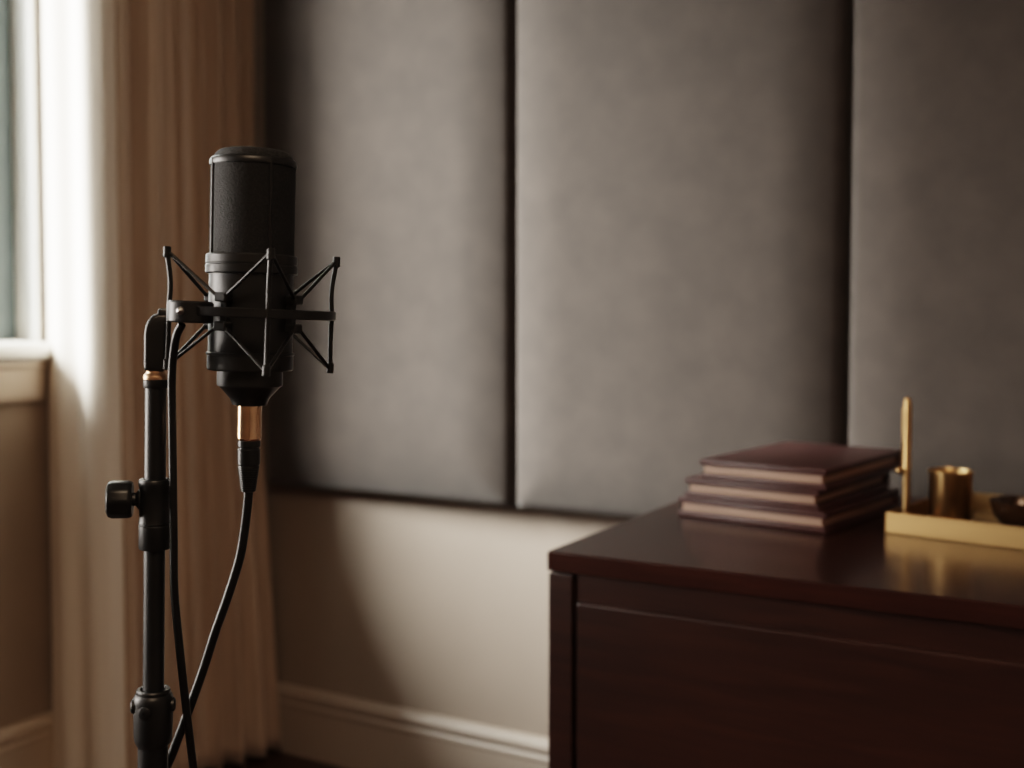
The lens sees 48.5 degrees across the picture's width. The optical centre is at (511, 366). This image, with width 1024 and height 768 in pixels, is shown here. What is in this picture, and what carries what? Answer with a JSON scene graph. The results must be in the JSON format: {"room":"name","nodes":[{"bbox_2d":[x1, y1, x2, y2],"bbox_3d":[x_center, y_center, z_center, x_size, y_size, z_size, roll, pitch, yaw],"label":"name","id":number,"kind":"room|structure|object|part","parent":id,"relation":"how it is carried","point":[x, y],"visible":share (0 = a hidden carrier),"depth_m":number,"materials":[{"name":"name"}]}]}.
{"room":"studio","nodes":[
{"label":"studio","id":0,"kind":"room"},
{"bbox_2d":[0,0,52,728],"bbox_3d":[-2.022,-0.326,1.124,0.160,2.750,4.380,1,3,30],"label":"wall","id":1,"kind":"structure","parent":0,"point":[26,688],"depth_m":2.60,"materials":[{"name":"paint"}]},
{"bbox_2d":[0,0,41,340],"bbox_3d":[-1.334,-0.826,2.312,0.162,1.600,0.724,1,3,30],"label":"window","id":2,"kind":"structure","parent":1,"relation":"in","point":[20,280],"depth_m":2.61,"materials":[{"name":"glass"}]},
{"bbox_3d":[-1.344,-0.836,2.317,0.045,1.580,0.700,1,3,30],"label":"frame","id":3,"kind":"part","parent":2,"relation":"part of","materials":[{"name":"paint"}]},
{"bbox_2d":[0,361,46,403],"bbox_3d":[-1.264,0.047,2.284,0.030,0.093,0.756,1,3,30],"label":"trim","id":4,"kind":"structure","parent":1,"relation":"attached to","point":[20,381],"depth_m":2.56,"materials":[{"name":"paint"}]},
{"bbox_2d":[0,340,52,361],"bbox_3d":[-1.300,-0.024,2.292,0.146,0.048,0.778,1,3,30],"label":"trim","id":5,"kind":"structure","parent":1,"relation":"attached to","point":[10,350],"depth_m":2.54,"materials":[{"name":"white paint"}]},
{"bbox_2d":[0,711,53,767],"bbox_3d":[-1.949,0.964,1.129,0.020,0.172,4.360,1,3,30],"label":"baseboard","id":6,"kind":"structure","parent":1,"relation":"attached to","point":[28,743],"depth_m":2.60,"materials":[{"name":"paint"}]},
{"bbox_2d":[41,0,125,767],"bbox_3d":[-0.979,-0.328,2.544,0.212,2.600,0.062,1,3,19],"label":"curtain","id":7,"kind":"object","parent":1,"relation":"hanging from","point":[78,36],"visible":0.98,"depth_m":2.54,"materials":[{"name":"beige fabric"}]},
{"bbox_2d":[222,749,342,767],"bbox_3d":[-0.001,1.149,0.041,4.810,0.100,4.700,1,3,30],"label":"floor","id":8,"kind":"structure","parent":0,"point":[274,759],"depth_m":2.80,"materials":[{"name":"brown wood"}]},
{"bbox_2d":[105,313,175,767],"bbox_3d":[-0.279,0.510,0.877,0.250,1.104,0.250,1,2,-13],"label":"microphone stand","id":9,"kind":"object","parent":8,"relation":"on","point":[153,704],"visible":1,"depth_m":0.85,"materials":[{"name":"black metal"}]},
{"bbox_3d":[-0.295,0.100,0.855,0.019,0.028,0.028,1,2,-13],"label":"clutch knob","id":10,"kind":"part","parent":9,"relation":"part of","materials":[{"name":"black plastic"}]},
{"bbox_3d":[-0.283,0.100,0.857,0.007,0.017,0.017,1,2,-13],"label":"knob stem","id":11,"kind":"part","parent":9,"relation":"part of","materials":[{"name":"black metal"}]},
{"bbox_2d":[158,246,339,376],"bbox_3d":[-0.201,-0.042,0.870,0.131,0.097,0.127,0,3,2],"label":"mount","id":12,"kind":"object","parent":9,"relation":"attached to","point":[180,311],"visible":0.86,"depth_m":0.83,"materials":[{"name":"black metal"}]},
{"bbox_3d":[-0.256,-0.044,0.846,0.007,0.084,0.004,2,2,-13],"label":"post","id":13,"kind":"part","parent":12,"relation":"part of","materials":[{"name":"black metal"}]},
{"bbox_2d":[167,322,197,767],"bbox_3d":[-0.315,0.508,1.051,0.094,1.101,0.420,-2,3,-32],"label":"cable","id":14,"kind":"object","parent":12,"relation":"attached to","point":[173,353],"visible":1,"depth_m":0.85,"materials":[{"name":"black rubber"}]},
{"bbox_2d":[205,146,297,440],"bbox_3d":[-0.199,-0.055,0.870,0.069,0.223,0.069,1,2,-13],"label":"microphone","id":15,"kind":"object","parent":12,"relation":"attached to","point":[252,189],"visible":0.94,"depth_m":0.84,"materials":[{"name":"metal"}]},
{"bbox_2d":[168,441,260,767],"bbox_3d":[-0.247,0.553,1.067,0.160,1.012,0.338,0,3,9],"label":"microphone cable","id":16,"kind":"object","parent":15,"relation":"attached to","point":[248,452],"visible":0.98,"depth_m":0.88,"materials":[{"name":"black rubber"}]},
{"bbox_2d":[209,153,296,255],"bbox_3d":[-0.197,-0.122,0.867,0.066,0.075,0.066,1,3,30],"label":"grille","id":17,"kind":"object","parent":15,"relation":"attached to","point":[252,195],"depth_m":0.84,"materials":[{"name":"metal"}]},
{"bbox_3d":[-0.174,-0.039,0.813,0.004,0.084,0.007,2,2,-13],"label":"post","id":18,"kind":"part","parent":12,"relation":"part of","materials":[{"name":"black metal"}]},
{"bbox_3d":[-0.141,-0.041,0.895,0.007,0.084,0.004,2,2,-13],"label":"post","id":19,"kind":"part","parent":12,"relation":"part of","materials":[{"name":"black metal"}]},
{"bbox_2d":[547,496,1023,767],"bbox_3d":[0.878,0.642,1.511,1.496,0.780,0.728,1,3,30],"label":"dresser","id":20,"kind":"object","parent":8,"relation":"on","point":[676,641],"visible":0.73,"depth_m":1.43,"materials":[{"name":"brown wood"}]},
{"bbox_3d":[0.242,0.641,1.869,0.036,0.750,0.715,1,3,30],"label":"panel","id":21,"kind":"part","parent":20,"relation":"part of","materials":[{"name":"brown wood"}]},
{"bbox_2d":[678,488,899,533],"bbox_3d":[0.456,0.220,1.858,0.248,0.031,0.303,2,3,39],"label":"book","id":22,"kind":"object","parent":20,"relation":"on","point":[833,518],"visible":0.61,"depth_m":1.75,"materials":[{"name":"beige paper"}]},
{"bbox_2d":[685,472,889,510],"bbox_3d":[0.455,0.189,1.857,0.222,0.031,0.303,2,3,38],"label":"book","id":23,"kind":"object","parent":22,"relation":"on","point":[783,497],"visible":0.53,"depth_m":1.75,"materials":[{"name":"beige paper"}]},
{"bbox_2d":[699,441,902,490],"bbox_3d":[0.475,0.157,1.849,0.208,0.032,0.323,2,3,38],"label":"book","id":24,"kind":"object","parent":23,"relation":"on","point":[798,465],"visible":0.87,"depth_m":1.76,"materials":[{"name":"red leather"}]},
{"bbox_3d":[0.713,0.319,1.206,1.422,0.053,0.040,1,3,30],"label":"rail","id":25,"kind":"part","parent":20,"relation":"part of","materials":[{"name":"brown wood"}]},
{"bbox_3d":[0.398,0.482,1.376,0.704,0.316,0.022,1,3,30],"label":"drawer","id":26,"kind":"part","parent":20,"relation":"part of","materials":[{"name":"brown wood"}]},
{"bbox_2d":[885,492,1023,549],"bbox_3d":[0.799,0.230,1.643,0.420,0.031,0.275,2,3,40],"label":"tray","id":27,"kind":"object","parent":20,"relation":"on","point":[984,528],"visible":0.52,"depth_m":1.63,"materials":[{"name":"gold metal"}]},
{"bbox_2d":[895,397,911,513],"bbox_3d":[0.587,0.142,1.690,0.034,0.195,0.034,1,3,30],"label":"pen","id":28,"kind":"object","parent":27,"relation":"on","point":[906,445],"visible":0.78,"depth_m":1.69,"materials":[{"name":"gold metal"}]},
{"bbox_2d":[928,467,973,520],"bbox_3d":[0.656,0.197,1.703,0.064,0.084,0.064,1,3,30],"label":"cup","id":29,"kind":"object","parent":27,"relation":"on","point":[950,489],"visible":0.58,"depth_m":1.68,"materials":[{"name":"gold metal"}]},
{"bbox_2d":[989,495,1023,526],"bbox_3d":[0.746,0.217,1.658,0.094,0.046,0.094,1,3,30],"label":"bowl","id":30,"kind":"object","parent":27,"relation":"in","point":[1008,509],"visible":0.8,"depth_m":1.64,"materials":[{"name":"brown metal"}]},
{"bbox_2d":[255,0,629,737],"bbox_3d":[1.121,-0.364,1.948,4.810,2.750,0.160,1,3,30],"label":"wall","id":31,"kind":"structure","parent":0,"point":[441,608],"depth_m":2.67,"materials":[{"name":"paint"}]},
{"bbox_2d":[114,0,280,767],"bbox_3d":[-0.734,-0.333,2.664,0.106,2.600,0.392,2,3,37],"label":"drape","id":32,"kind":"object","parent":31,"relation":"hanging from","point":[185,69],"visible":0.72,"depth_m":2.67,"materials":[{"name":"fabric"}]},
{"bbox_2d":[263,0,518,507],"bbox_3d":[-0.296,-0.559,2.604,0.702,1.720,0.084,1,3,30],"label":"acoustic panel","id":33,"kind":"object","parent":31,"relation":"attached to","point":[397,119],"visible":0.85,"depth_m":2.54,"materials":[{"name":"fabric"}]},
{"bbox_2d":[267,682,548,767],"bbox_3d":[1.076,0.927,1.928,4.490,0.172,0.020,1,3,30],"label":"baseboard","id":34,"kind":"structure","parent":31,"relation":"attached to","point":[339,730],"depth_m":2.70,"materials":[{"name":"paint"}]},
{"bbox_2d":[517,0,853,518],"bbox_3d":[0.315,-0.543,2.257,0.700,1.720,0.084,1,3,30],"label":"acoustic panel","id":35,"kind":"object","parent":31,"relation":"attached to","point":[684,167],"visible":0.88,"depth_m":2.22,"materials":[{"name":"fabric"}]},
{"bbox_2d":[848,0,1023,497],"bbox_3d":[0.926,-0.527,1.911,0.698,1.720,0.084,1,3,30],"label":"acoustic panel","id":36,"kind":"object","parent":31,"relation":"attached to","point":[936,321],"visible":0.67,"depth_m":1.98,"materials":[{"name":"fabric"}]}
]}

